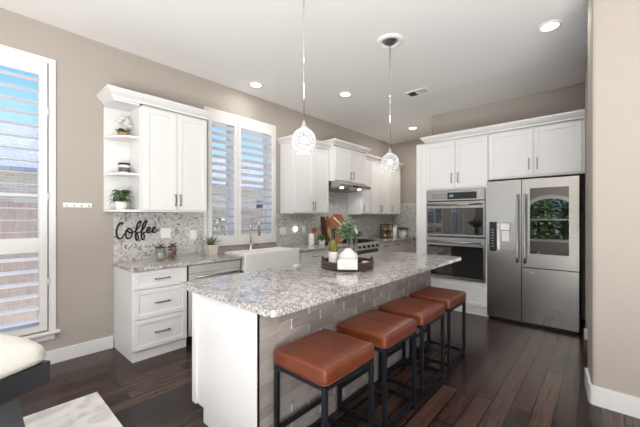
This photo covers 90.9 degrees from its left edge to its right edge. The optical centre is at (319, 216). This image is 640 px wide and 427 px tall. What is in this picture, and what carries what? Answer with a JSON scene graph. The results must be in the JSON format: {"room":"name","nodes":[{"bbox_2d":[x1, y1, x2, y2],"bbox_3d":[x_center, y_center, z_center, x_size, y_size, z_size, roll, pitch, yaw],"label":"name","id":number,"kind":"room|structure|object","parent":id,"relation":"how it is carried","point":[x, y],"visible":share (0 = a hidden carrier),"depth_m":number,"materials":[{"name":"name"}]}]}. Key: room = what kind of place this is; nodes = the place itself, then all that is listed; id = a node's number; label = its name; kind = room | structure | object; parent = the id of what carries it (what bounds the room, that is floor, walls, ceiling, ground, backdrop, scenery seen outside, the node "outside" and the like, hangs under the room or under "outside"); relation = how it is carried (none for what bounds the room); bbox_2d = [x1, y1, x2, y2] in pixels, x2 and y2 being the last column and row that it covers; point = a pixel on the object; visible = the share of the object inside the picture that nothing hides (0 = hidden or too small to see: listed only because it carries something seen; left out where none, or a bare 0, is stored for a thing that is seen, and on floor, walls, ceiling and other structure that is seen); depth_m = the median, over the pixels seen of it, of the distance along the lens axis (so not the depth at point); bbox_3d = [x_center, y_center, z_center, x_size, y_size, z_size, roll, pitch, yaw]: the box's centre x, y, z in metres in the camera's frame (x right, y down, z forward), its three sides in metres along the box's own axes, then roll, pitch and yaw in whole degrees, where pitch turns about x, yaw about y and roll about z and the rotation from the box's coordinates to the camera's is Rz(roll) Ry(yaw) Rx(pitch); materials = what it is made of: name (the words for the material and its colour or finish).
{"room":"kitchen","nodes":[
{"label":"kitchen","id":0,"kind":"room"},
{"bbox_2d":[0,8,391,350],"bbox_3d":[-2.166,-0.215,3.708,0.250,3.270,12.150,0,0,42],"label":"wall","id":1,"kind":"structure","parent":0,"point":[85,66],"depth_m":3.29,"materials":[{"name":"beige paint"}]},
{"bbox_2d":[0,44,91,341],"bbox_3d":[-3.009,-0.172,2.715,0.295,2.695,1.685,0,0,42],"label":"window","id":2,"kind":"structure","parent":1,"relation":"in","point":[50,334],"depth_m":3.03,"materials":[{"name":"white paint"}]},
{"bbox_2d":[0,50,48,335],"bbox_3d":[-2.789,-0.193,2.789,0.088,2.535,0.590,0,0,42],"label":"plantation shutter","id":3,"kind":"object","parent":2,"relation":"attached to","point":[19,245],"visible":0.99,"depth_m":2.90,"materials":[{"name":"white paint"}]},
{"bbox_2d":[44,335,112,364],"bbox_3d":[-4.128,1.353,1.309,0.016,0.135,5.658,0,0,42],"label":"baseboard","id":4,"kind":"structure","parent":1,"relation":"attached to","point":[58,355],"depth_m":3.19,"materials":[{"name":"white paint"}]},
{"bbox_2d":[96,84,143,211],"bbox_3d":[-2.096,-0.670,3.298,0.397,1.230,0.324,0,0,42],"label":"open shelf unit","id":5,"kind":"object","parent":1,"relation":"attached to","point":[117,102],"visible":1,"depth_m":3.38,"materials":[{"name":"white paint"}]},
{"bbox_2d":[109,189,133,209],"bbox_3d":[-2.102,-0.184,3.335,0.226,0.214,0.205,0,0,-5],"label":"potted plant","id":6,"kind":"object","parent":5,"relation":"on","point":[120,204],"visible":1,"depth_m":3.30,"materials":[{"name":"green plant"}]},
{"bbox_2d":[114,117,132,134],"bbox_3d":[-2.089,-0.957,3.348,0.165,0.213,0.158,0,0,-15],"label":"potted flowers","id":7,"kind":"object","parent":5,"relation":"on","point":[126,121],"visible":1,"depth_m":3.32,"materials":[{"name":"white plant"}]},
{"bbox_2d":[118,163,129,172],"bbox_3d":[-2.102,-0.519,3.382,0.112,0.118,0.112,0,0,42],"label":"canister","id":8,"kind":"object","parent":5,"relation":"on","point":[122,167],"visible":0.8,"depth_m":3.34,"materials":[{"name":"silver metal"}]},
{"bbox_2d":[115,220,157,240],"bbox_3d":[-2.075,0.155,3.589,0.019,0.237,0.444,0,0,42],"label":"coffee sign","id":9,"kind":"object","parent":1,"relation":"attached to","point":[140,221],"visible":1,"depth_m":3.58,"materials":[{"name":"black metal"}]},
{"bbox_2d":[113,212,203,261],"bbox_3d":[-1.898,0.220,3.812,0.012,0.540,1.038,0,0,42],"label":"backsplash","id":10,"kind":"structure","parent":1,"relation":"attached to","point":[124,249],"depth_m":3.74,"materials":[{"name":"grey tile"}]},
{"bbox_2d":[161,228,170,237],"bbox_3d":[-1.871,0.195,3.827,0.009,0.120,0.120,0,0,42],"label":"wall outlet","id":11,"kind":"object","parent":1,"relation":"attached to","point":[165,232],"visible":1,"depth_m":3.83,"materials":[{"name":"white plastic"}]},
{"bbox_2d":[141,94,214,212],"bbox_3d":[-1.712,-0.670,3.719,0.409,1.230,0.811,0,0,42],"label":"upper cabinet","id":12,"kind":"object","parent":1,"relation":"attached to","point":[173,145],"visible":0.98,"depth_m":3.56,"materials":[{"name":"white paint"}]},
{"bbox_2d":[190,230,196,238],"bbox_3d":[-1.641,0.230,4.084,0.009,0.118,0.085,0,0,42],"label":"wall outlet","id":13,"kind":"object","parent":1,"relation":"attached to","point":[193,233],"visible":1,"depth_m":4.08,"materials":[{"name":"white plastic"}]},
{"bbox_2d":[203,106,275,245],"bbox_3d":[-1.220,-0.537,4.738,0.270,1.885,1.247,0,0,42],"label":"window","id":14,"kind":"structure","parent":1,"relation":"in","point":[228,198],"depth_m":4.79,"materials":[{"name":"white paint"}]},
{"bbox_2d":[208,112,237,243],"bbox_3d":[-1.356,-0.530,4.396,0.082,1.790,0.465,0,0,42],"label":"plantation shutter","id":15,"kind":"object","parent":14,"relation":"attached to","point":[220,118],"visible":0.96,"depth_m":4.40,"materials":[{"name":"white paint"}]},
{"bbox_2d":[238,119,274,241],"bbox_3d":[-0.968,-0.530,4.830,0.082,1.790,0.690,0,0,42],"label":"plantation shutter","id":16,"kind":"object","parent":14,"relation":"attached to","point":[243,124],"visible":1,"depth_m":4.80,"materials":[{"name":"white paint"}]},
{"bbox_2d":[280,227,285,234],"bbox_3d":[-0.613,0.230,5.237,0.009,0.118,0.120,0,0,42],"label":"wall outlet","id":17,"kind":"object","parent":1,"relation":"attached to","point":[282,229],"visible":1,"depth_m":5.22,"materials":[{"name":"white plastic"}]},
{"bbox_2d":[277,135,331,213],"bbox_3d":[-0.245,-0.670,5.357,0.419,1.230,0.901,0,0,42],"label":"upper cabinet","id":18,"kind":"object","parent":1,"relation":"attached to","point":[304,179],"visible":0.84,"depth_m":5.17,"materials":[{"name":"white paint"}]},
{"bbox_2d":[275,191,391,246],"bbox_3d":[0.557,-0.065,6.564,0.012,1.110,3.843,0,0,42],"label":"backsplash","id":19,"kind":"structure","parent":1,"relation":"attached to","point":[338,201],"depth_m":6.09,"materials":[{"name":"grey tile"}]},
{"bbox_2d":[318,138,370,184],"bbox_3d":[0.439,-1.000,6.037,0.534,0.720,1.147,0,0,42],"label":"upper cabinet","id":20,"kind":"object","parent":1,"relation":"attached to","point":[345,165],"visible":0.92,"depth_m":5.80,"materials":[{"name":"white paint"}]},
{"bbox_2d":[329,181,370,192],"bbox_3d":[0.463,-0.568,6.026,0.559,0.141,0.990,0,0,42],"label":"range hood","id":21,"kind":"object","parent":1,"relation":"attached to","point":[334,186],"visible":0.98,"depth_m":5.86,"materials":[{"name":"silver metal"}]},
{"bbox_2d":[348,153,373,213],"bbox_3d":[0.849,-0.670,6.583,0.419,1.230,0.335,0,0,42],"label":"upper cabinet","id":22,"kind":"object","parent":1,"relation":"attached to","point":[359,202],"visible":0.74,"depth_m":6.51,"materials":[{"name":"white paint"}]},
{"bbox_2d":[360,156,392,214],"bbox_3d":[1.230,-0.670,7.010,0.419,1.230,0.800,0,0,42],"label":"upper cabinet","id":23,"kind":"object","parent":1,"relation":"attached to","point":[380,179],"visible":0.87,"depth_m":6.87,"materials":[{"name":"white paint"}]},
{"bbox_2d":[389,161,404,214],"bbox_3d":[1.692,-0.670,7.527,0.419,1.230,0.576,0,0,42],"label":"upper cabinet","id":24,"kind":"object","parent":1,"relation":"attached to","point":[394,176],"visible":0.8,"depth_m":7.42,"materials":[{"name":"white paint"}]},
{"bbox_2d":[0,0,587,143],"bbox_3d":[0.524,-1.925,1.308,7.460,0.150,12.150,0,0,42],"label":"ceiling","id":25,"kind":"structure","parent":0,"point":[467,53],"depth_m":3.38,"materials":[{"name":"white paint"}]},
{"bbox_2d":[248,81,262,87],"bbox_3d":[-0.896,-1.844,4.404,0.208,0.012,0.208,0,0,42],"label":"recessed light","id":26,"kind":"object","parent":25,"relation":"in","point":[254,84],"visible":1,"depth_m":4.39,"materials":[{"name":"white plastic"}]},
{"bbox_2d":[291,0,315,154],"bbox_3d":[-0.121,-1.164,2.373,0.284,1.371,0.284,0,0,42],"label":"pendant lamp","id":27,"kind":"object","parent":25,"relation":"hanging from","point":[303,127],"visible":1,"depth_m":2.37,"materials":[{"name":"white glass"}]},
{"bbox_2d":[339,91,351,96],"bbox_3d":[0.381,-1.844,4.739,0.208,0.012,0.208,0,0,42],"label":"recessed light","id":28,"kind":"object","parent":25,"relation":"in","point":[344,93],"visible":1,"depth_m":4.73,"materials":[{"name":"white"}]},
{"bbox_2d":[376,33,403,171],"bbox_3d":[0.736,-1.164,3.311,0.284,1.371,0.284,0,0,42],"label":"pendant lamp","id":29,"kind":"object","parent":25,"relation":"hanging from","point":[391,40],"visible":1,"depth_m":3.27,"materials":[{"name":"white glass"}]},
{"bbox_2d":[404,87,431,97],"bbox_3d":[1.452,-1.843,4.677,0.330,0.013,0.230,0,0,42],"label":"ceiling vent","id":30,"kind":"object","parent":25,"relation":"in","point":[421,91],"visible":1,"depth_m":4.67,"materials":[{"name":"white plastic"}]},
{"bbox_2d":[537,19,562,32],"bbox_3d":[2.227,-1.844,3.052,0.208,0.012,0.208,0,0,42],"label":"recessed light","id":31,"kind":"object","parent":25,"relation":"in","point":[552,25],"visible":1,"depth_m":3.04,"materials":[{"name":"white"}]},
{"bbox_2d":[18,310,639,426],"bbox_3d":[0.524,1.480,1.308,7.460,0.120,12.150,0,0,42],"label":"floor","id":32,"kind":"structure","parent":0,"point":[509,374],"depth_m":2.65,"materials":[{"name":"brown wood"}]},
{"bbox_2d":[23,392,122,426],"bbox_3d":[-1.950,1.414,1.070,1.735,0.012,2.400,0,0,42],"label":"area rug","id":33,"kind":"object","parent":32,"relation":"on","point":[90,410],"visible":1,"depth_m":2.23,"materials":[{"name":"white fabric"}]},
{"bbox_2d":[0,334,49,426],"bbox_3d":[-1.817,0.984,1.230,0.534,0.847,1.119,0,0,13],"label":"upholstered bench","id":34,"kind":"object","parent":33,"relation":"on","point":[24,369],"visible":1,"depth_m":1.57,"materials":[{"name":"white fabric"}]},
{"bbox_2d":[0,334,46,379],"bbox_3d":[-1.820,0.667,1.228,0.528,0.213,1.114,0,0,13],"label":"cushion","id":35,"kind":"object","parent":34,"relation":"on","point":[19,356],"depth_m":1.58,"materials":[{"name":"white fabric"}]},
{"bbox_2d":[114,266,186,362],"bbox_3d":[-1.831,0.974,3.422,0.627,0.893,0.540,0,0,42],"label":"base cabinet","id":36,"kind":"object","parent":32,"relation":"on","point":[150,306],"visible":0.92,"depth_m":3.22,"materials":[{"name":"white paint"}]},
{"bbox_2d":[112,243,354,271],"bbox_3d":[-0.802,0.508,4.575,0.607,0.037,3.670,0,0,42],"label":"countertop","id":37,"kind":"structure","parent":36,"relation":"on","point":[145,264],"depth_m":3.57,"materials":[{"name":"grey stone"}]},
{"bbox_2d":[155,243,165,259],"bbox_3d":[-1.844,0.398,3.642,0.109,0.183,0.110,0,0,42],"label":"glass jar","id":38,"kind":"object","parent":37,"relation":"on","point":[159,255],"visible":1,"depth_m":3.61,"materials":[{"name":"beige"}]},
{"bbox_2d":[168,243,176,258],"bbox_3d":[-1.754,0.398,3.742,0.092,0.183,0.093,0,0,42],"label":"glass jar","id":39,"kind":"object","parent":37,"relation":"on","point":[172,252],"visible":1,"depth_m":3.71,"materials":[{"name":"brown glass"}]},
{"bbox_2d":[199,234,220,254],"bbox_3d":[-1.415,0.358,4.108,0.290,0.263,0.290,0,0,-26],"label":"potted succulent","id":40,"kind":"object","parent":37,"relation":"on","point":[210,248],"visible":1,"depth_m":4.06,"materials":[{"name":"white ceramic"}]},
{"bbox_2d":[204,245,217,254],"bbox_3d":[-1.420,0.425,4.101,0.120,0.130,0.136,0,0,42],"label":"pot","id":41,"kind":"object","parent":40,"relation":"attached to","point":[208,249],"depth_m":4.06,"materials":[{"name":"white ceramic"}]},
{"bbox_2d":[249,218,260,249],"bbox_3d":[-0.929,0.249,4.627,0.247,0.482,0.122,0,0,42],"label":"kitchen faucet","id":42,"kind":"object","parent":37,"relation":"on","point":[259,233],"visible":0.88,"depth_m":4.65,"materials":[{"name":"silver metal"}]},
{"bbox_2d":[225,247,298,271],"bbox_3d":[-0.795,0.583,4.453,0.475,0.245,0.955,0,0,42],"label":"farmhouse sink","id":43,"kind":"object","parent":37,"relation":"in","point":[273,257],"visible":0.76,"depth_m":4.28,"materials":[{"name":"white ceramic"}]},
{"bbox_2d":[308,228,316,244],"bbox_3d":[-0.125,0.338,5.554,0.104,0.304,0.187,0,0,42],"label":"utensil crock","id":44,"kind":"object","parent":37,"relation":"on","point":[310,235],"visible":0.98,"depth_m":5.49,"materials":[{"name":"white ceramic"}]},
{"bbox_2d":[315,235,326,244],"bbox_3d":[0.021,0.405,5.508,0.238,0.170,0.253,0,0,8],"label":"potted herb","id":45,"kind":"object","parent":37,"relation":"on","point":[321,241],"visible":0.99,"depth_m":5.46,"materials":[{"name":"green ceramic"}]},
{"bbox_2d":[318,239,324,244],"bbox_3d":[0.033,0.440,5.505,0.123,0.100,0.124,0,0,42],"label":"pot","id":46,"kind":"object","parent":45,"relation":"on","point":[321,241],"depth_m":5.46,"materials":[{"name":"white ceramic"}]},
{"bbox_2d":[321,217,326,239],"bbox_3d":[0.076,0.241,5.963,0.088,0.497,0.115,0,0,42],"label":"cutting board","id":47,"kind":"object","parent":37,"relation":"on","point":[323,223],"visible":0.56,"depth_m":5.96,"materials":[{"name":"brown wood"}]},
{"bbox_2d":[325,216,329,239],"bbox_3d":[0.181,0.234,6.056,0.115,0.512,0.150,0,0,42],"label":"cutting board","id":48,"kind":"object","parent":37,"relation":"on","point":[327,221],"visible":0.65,"depth_m":6.03,"materials":[{"name":"brown wood"}]},
{"bbox_2d":[327,225,343,241],"bbox_3d":[0.315,0.285,5.902,0.400,0.398,0.080,0,0,-28],"label":"cutting board","id":49,"kind":"object","parent":37,"relation":"on","point":[329,226],"visible":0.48,"depth_m":5.84,"materials":[{"name":"brown wood"}]},
{"bbox_2d":[330,214,343,242],"bbox_3d":[0.329,0.213,5.875,0.310,0.550,0.103,0,0,-28],"label":"round board","id":50,"kind":"object","parent":37,"relation":"on","point":[336,219],"visible":0.8,"depth_m":5.87,"materials":[{"name":"brown wood"}]},
{"bbox_2d":[186,260,239,344],"bbox_3d":[-1.406,0.975,3.857,0.636,0.891,0.655,0,0,42],"label":"dishwasher","id":51,"kind":"object","parent":32,"relation":"on","point":[208,270],"visible":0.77,"depth_m":3.55,"materials":[{"name":"silver metal"}]},
{"bbox_2d":[192,270,430,426],"bbox_3d":[0.174,0.976,2.930,0.738,0.888,2.455,0,0,42],"label":"kitchen island","id":52,"kind":"object","parent":32,"relation":"on","point":[233,347],"visible":0.37,"depth_m":2.04,"materials":[{"name":"white paint"}]},
{"bbox_2d":[213,317,217,327],"bbox_3d":[-0.682,0.688,2.055,0.068,0.065,0.004,0,0,42],"label":"socket","id":53,"kind":"object","parent":52,"relation":"attached to","point":[215,319],"depth_m":2.06,"materials":[{"name":"white plastic"}]},
{"bbox_2d":[212,312,220,332],"bbox_3d":[-0.678,0.688,2.059,0.100,0.115,0.010,0,0,42],"label":"outlet plate","id":54,"kind":"object","parent":52,"relation":"attached to","point":[216,316],"depth_m":2.05,"materials":[{"name":"white plastic"}]},
{"bbox_2d":[179,251,460,316],"bbox_3d":[0.353,0.513,3.144,1.093,0.037,3.038,0,0,42],"label":"island countertop","id":55,"kind":"structure","parent":52,"relation":"on","point":[278,291],"depth_m":2.42,"materials":[{"name":"stone"}]},
{"bbox_2d":[321,256,373,270],"bbox_3d":[0.269,0.438,3.097,0.518,0.114,0.518,0,0,42],"label":"woven tray","id":56,"kind":"object","parent":55,"relation":"on","point":[326,264],"visible":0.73,"depth_m":2.93,"materials":[{"name":"wicker"}]},
{"bbox_2d":[329,229,337,262],"bbox_3d":[0.132,0.299,3.152,0.092,0.366,0.092,0,0,42],"label":"wine bottle","id":57,"kind":"object","parent":56,"relation":"on","point":[333,246],"visible":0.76,"depth_m":3.12,"materials":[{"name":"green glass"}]},
{"bbox_2d":[337,259,357,269],"bbox_3d":[0.249,0.427,2.856,0.180,0.086,0.092,0,0,5],"label":"folded towel","id":58,"kind":"object","parent":56,"relation":"on","point":[342,264],"visible":1,"depth_m":2.82,"materials":[{"name":"white fabric"}]},
{"bbox_2d":[338,248,357,260],"bbox_3d":[0.277,0.397,3.090,0.196,0.172,0.196,0,0,42],"label":"round vase","id":59,"kind":"object","parent":56,"relation":"on","point":[348,253],"visible":0.72,"depth_m":3.03,"materials":[{"name":"white ceramic"}]},
{"bbox_3d":[0.331,0.347,3.263,0.112,0.270,0.112,0,0,42],"label":"glass vase","id":60,"kind":"object","parent":56,"relation":"on","visible":0},
{"bbox_2d":[329,217,356,249],"bbox_3d":[0.246,0.228,3.274,0.328,0.466,0.276,0,0,42],"label":"bouquet","id":61,"kind":"object","parent":60,"relation":"in","point":[347,232],"visible":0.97,"depth_m":3.24,"materials":[{"name":"green plant"}]},
{"bbox_2d":[274,329,374,426],"bbox_3d":[0.031,1.093,1.879,0.418,0.655,0.481,0,0,42],"label":"bar stool","id":62,"kind":"object","parent":32,"relation":"on","point":[323,359],"visible":1,"depth_m":1.79,"materials":[{"name":"leather"}]},
{"bbox_2d":[299,246,353,263],"bbox_3d":[-0.050,0.974,5.418,0.627,0.893,1.400,0,0,42],"label":"base cabinet","id":63,"kind":"object","parent":32,"relation":"on","point":[310,256],"visible":0.22,"depth_m":4.96,"materials":[{"name":"white paint"}]},
{"bbox_2d":[340,239,378,254],"bbox_3d":[0.721,0.909,6.222,0.642,0.902,0.801,0,0,42],"label":"gas range","id":64,"kind":"object","parent":32,"relation":"on","point":[364,246],"visible":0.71,"depth_m":6.03,"materials":[{"name":"silver metal"}]},
{"bbox_2d":[340,241,375,243],"bbox_3d":[0.679,0.494,6.259,0.530,0.012,0.799,0,0,42],"label":"cooktop","id":65,"kind":"object","parent":64,"relation":"in","point":[354,242],"depth_m":6.03,"materials":[{"name":"black metal"}]},
{"bbox_2d":[337,310,416,426],"bbox_3d":[0.426,1.093,2.330,0.418,0.655,0.481,0,0,42],"label":"bar stool","id":66,"kind":"object","parent":32,"relation":"on","point":[386,331],"visible":0.84,"depth_m":2.25,"materials":[{"name":"brown leather"}]},
{"bbox_2d":[377,239,413,252],"bbox_3d":[1.512,0.974,7.170,0.627,0.893,1.645,0,0,42],"label":"base cabinet","id":67,"kind":"object","parent":32,"relation":"on","point":[403,245],"visible":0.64,"depth_m":7.03,"materials":[{"name":"white paint"}]},
{"bbox_2d":[369,237,414,242],"bbox_3d":[1.510,0.508,7.167,0.607,0.037,1.647,0,0,42],"label":"countertop","id":68,"kind":"structure","parent":67,"relation":"on","point":[380,240],"depth_m":7.00,"materials":[{"name":"grey stone"}]},
{"bbox_2d":[380,224,392,237],"bbox_3d":[1.582,0.325,7.467,0.198,0.330,0.266,0,0,42],"label":"wire rack","id":69,"kind":"object","parent":68,"relation":"on","point":[380,224],"visible":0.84,"depth_m":7.41,"materials":[{"name":"black metal"}]},
{"bbox_2d":[390,225,396,236],"bbox_3d":[1.792,0.345,7.688,0.179,0.290,0.180,0,0,42],"label":"canister","id":70,"kind":"object","parent":68,"relation":"on","point":[394,226],"visible":0.84,"depth_m":7.61,"materials":[{"name":"white ceramic"}]},
{"bbox_2d":[397,227,409,237],"bbox_3d":[1.989,0.364,7.565,0.289,0.253,0.304,0,0,42],"label":"potted plant","id":71,"kind":"object","parent":68,"relation":"on","point":[403,232],"visible":1,"depth_m":7.50,"materials":[{"name":"green plant"}]},
{"bbox_2d":[379,296,444,397],"bbox_3d":[0.809,1.093,2.766,0.418,0.655,0.481,0,0,42],"label":"bar stool","id":72,"kind":"object","parent":32,"relation":"on","point":[425,312],"visible":0.83,"depth_m":2.68,"materials":[{"name":"brown leather"}]},
{"bbox_2d":[410,286,465,369],"bbox_3d":[1.205,1.093,3.217,0.418,0.655,0.481,0,0,42],"label":"bar stool","id":73,"kind":"object","parent":32,"relation":"on","point":[452,299],"visible":0.82,"depth_m":3.13,"materials":[{"name":"black metal"}]},
{"bbox_2d":[416,126,491,316],"bbox_3d":[2.203,0.075,5.066,1.067,2.690,0.826,0,0,42],"label":"tall cabinet","id":74,"kind":"object","parent":32,"relation":"on","point":[461,163],"visible":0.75,"depth_m":4.75,"materials":[{"name":"white paint"}]},
{"bbox_2d":[426,188,485,282],"bbox_3d":[2.191,0.263,4.941,0.852,1.353,0.657,0,0,42],"label":"double wall oven","id":75,"kind":"object","parent":74,"relation":"in","point":[456,218],"visible":0.95,"depth_m":4.70,"materials":[{"name":"silver metal"}]},
{"bbox_2d":[487,176,581,333],"bbox_3d":[2.953,0.463,4.353,1.000,1.915,0.851,0,0,42],"label":"refrigerator","id":76,"kind":"object","parent":32,"relation":"on","point":[534,226],"visible":1,"depth_m":4.06,"materials":[{"name":"stainless steel"},{"name":"black plastic"},{"name":"dark glass"}]},
{"bbox_2d":[392,139,424,252],"bbox_3d":[2.514,-0.215,7.533,1.643,3.270,0.210,0,0,42],"label":"wall","id":77,"kind":"structure","parent":0,"point":[405,152],"depth_m":7.72,"materials":[{"name":"beige paint"}]},
{"bbox_2d":[392,203,415,236],"bbox_3d":[2.440,0.072,7.450,1.618,0.835,0.012,0,0,42],"label":"backsplash","id":78,"kind":"structure","parent":77,"relation":"attached to","point":[407,217],"depth_m":7.71,"materials":[{"name":"grey tile"}]},
{"bbox_2d":[432,83,584,319],"bbox_3d":[3.529,-0.215,5.606,2.437,3.270,1.735,0,0,42],"label":"wall","id":79,"kind":"structure","parent":0,"point":[570,98],"depth_m":4.82,"materials":[{"name":"beige paint"}]},
{"bbox_2d":[487,109,584,180],"bbox_3d":[2.995,-0.897,4.359,1.050,0.745,0.826,0,0,42],"label":"upper cabinet","id":80,"kind":"object","parent":79,"relation":"attached to","point":[555,149],"visible":0.95,"depth_m":4.06,"materials":[{"name":"white paint"}]},
{"bbox_2d":[585,58,587,328],"bbox_3d":[3.471,-0.215,3.902,0.255,3.270,0.885,0,0,42],"label":"wall","id":81,"kind":"structure","parent":0,"point":[586,60],"depth_m":3.65,"materials":[{"name":"beige paint"}]},
{"bbox_2d":[584,328,587,339],"bbox_3d":[3.166,1.355,3.570,0.268,0.130,0.016,0,0,42],"label":"baseboard","id":82,"kind":"structure","parent":81,"relation":"attached to","point":[585,329],"depth_m":3.64,"materials":[{"name":"white paint"}]},
{"bbox_2d":[588,0,639,397],"bbox_3d":[3.355,-0.215,1.496,3.184,3.270,0.360,0,0,42],"label":"wall","id":83,"kind":"structure","parent":0,"point":[613,25],"depth_m":2.31,"materials":[{"name":"beige paint"}]},
{"bbox_2d":[585,368,639,418],"bbox_3d":[3.332,1.350,1.485,3.204,0.140,0.348,0,0,42],"label":"baseboard","id":84,"kind":"structure","parent":83,"relation":"attached to","point":[615,401],"depth_m":2.31,"materials":[{"name":"white paint"}]},
{"label":"outside","id":85,"kind":"structure","parent":0,"visible":0},
{"bbox_3d":[-15.033,1.720,20.110,40.790,0.100,70.000,0,0,42],"label":"ground","id":86,"kind":"structure","parent":85,"visible":0},
{"bbox_2d":[0,122,262,207],"bbox_3d":[-9.610,-0.880,13.263,9.000,5.100,26.000,0,0,42],"label":"neighbor house","id":87,"kind":"structure","parent":86,"relation":"on","point":[5,177],"depth_m":9.65,"materials":[{"name":"beige brick"}]},
{"bbox_2d":[0,201,262,323],"bbox_3d":[-3.495,0.750,5.261,0.020,1.940,23.198,0,0,42],"label":"fence","id":88,"kind":"object","parent":86,"relation":"on","point":[5,214],"visible":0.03,"depth_m":4.44,"materials":[{"name":"brown wood"}]},
{"bbox_2d":[212,218,225,235],"bbox_3d":[-1.830,0.844,5.993,0.816,1.753,0.946,0,0,42],"label":"flowering shrub","id":89,"kind":"object","parent":86,"relation":"on","point":[218,220],"visible":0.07,"depth_m":5.86,"materials":[{"name":"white plant"}]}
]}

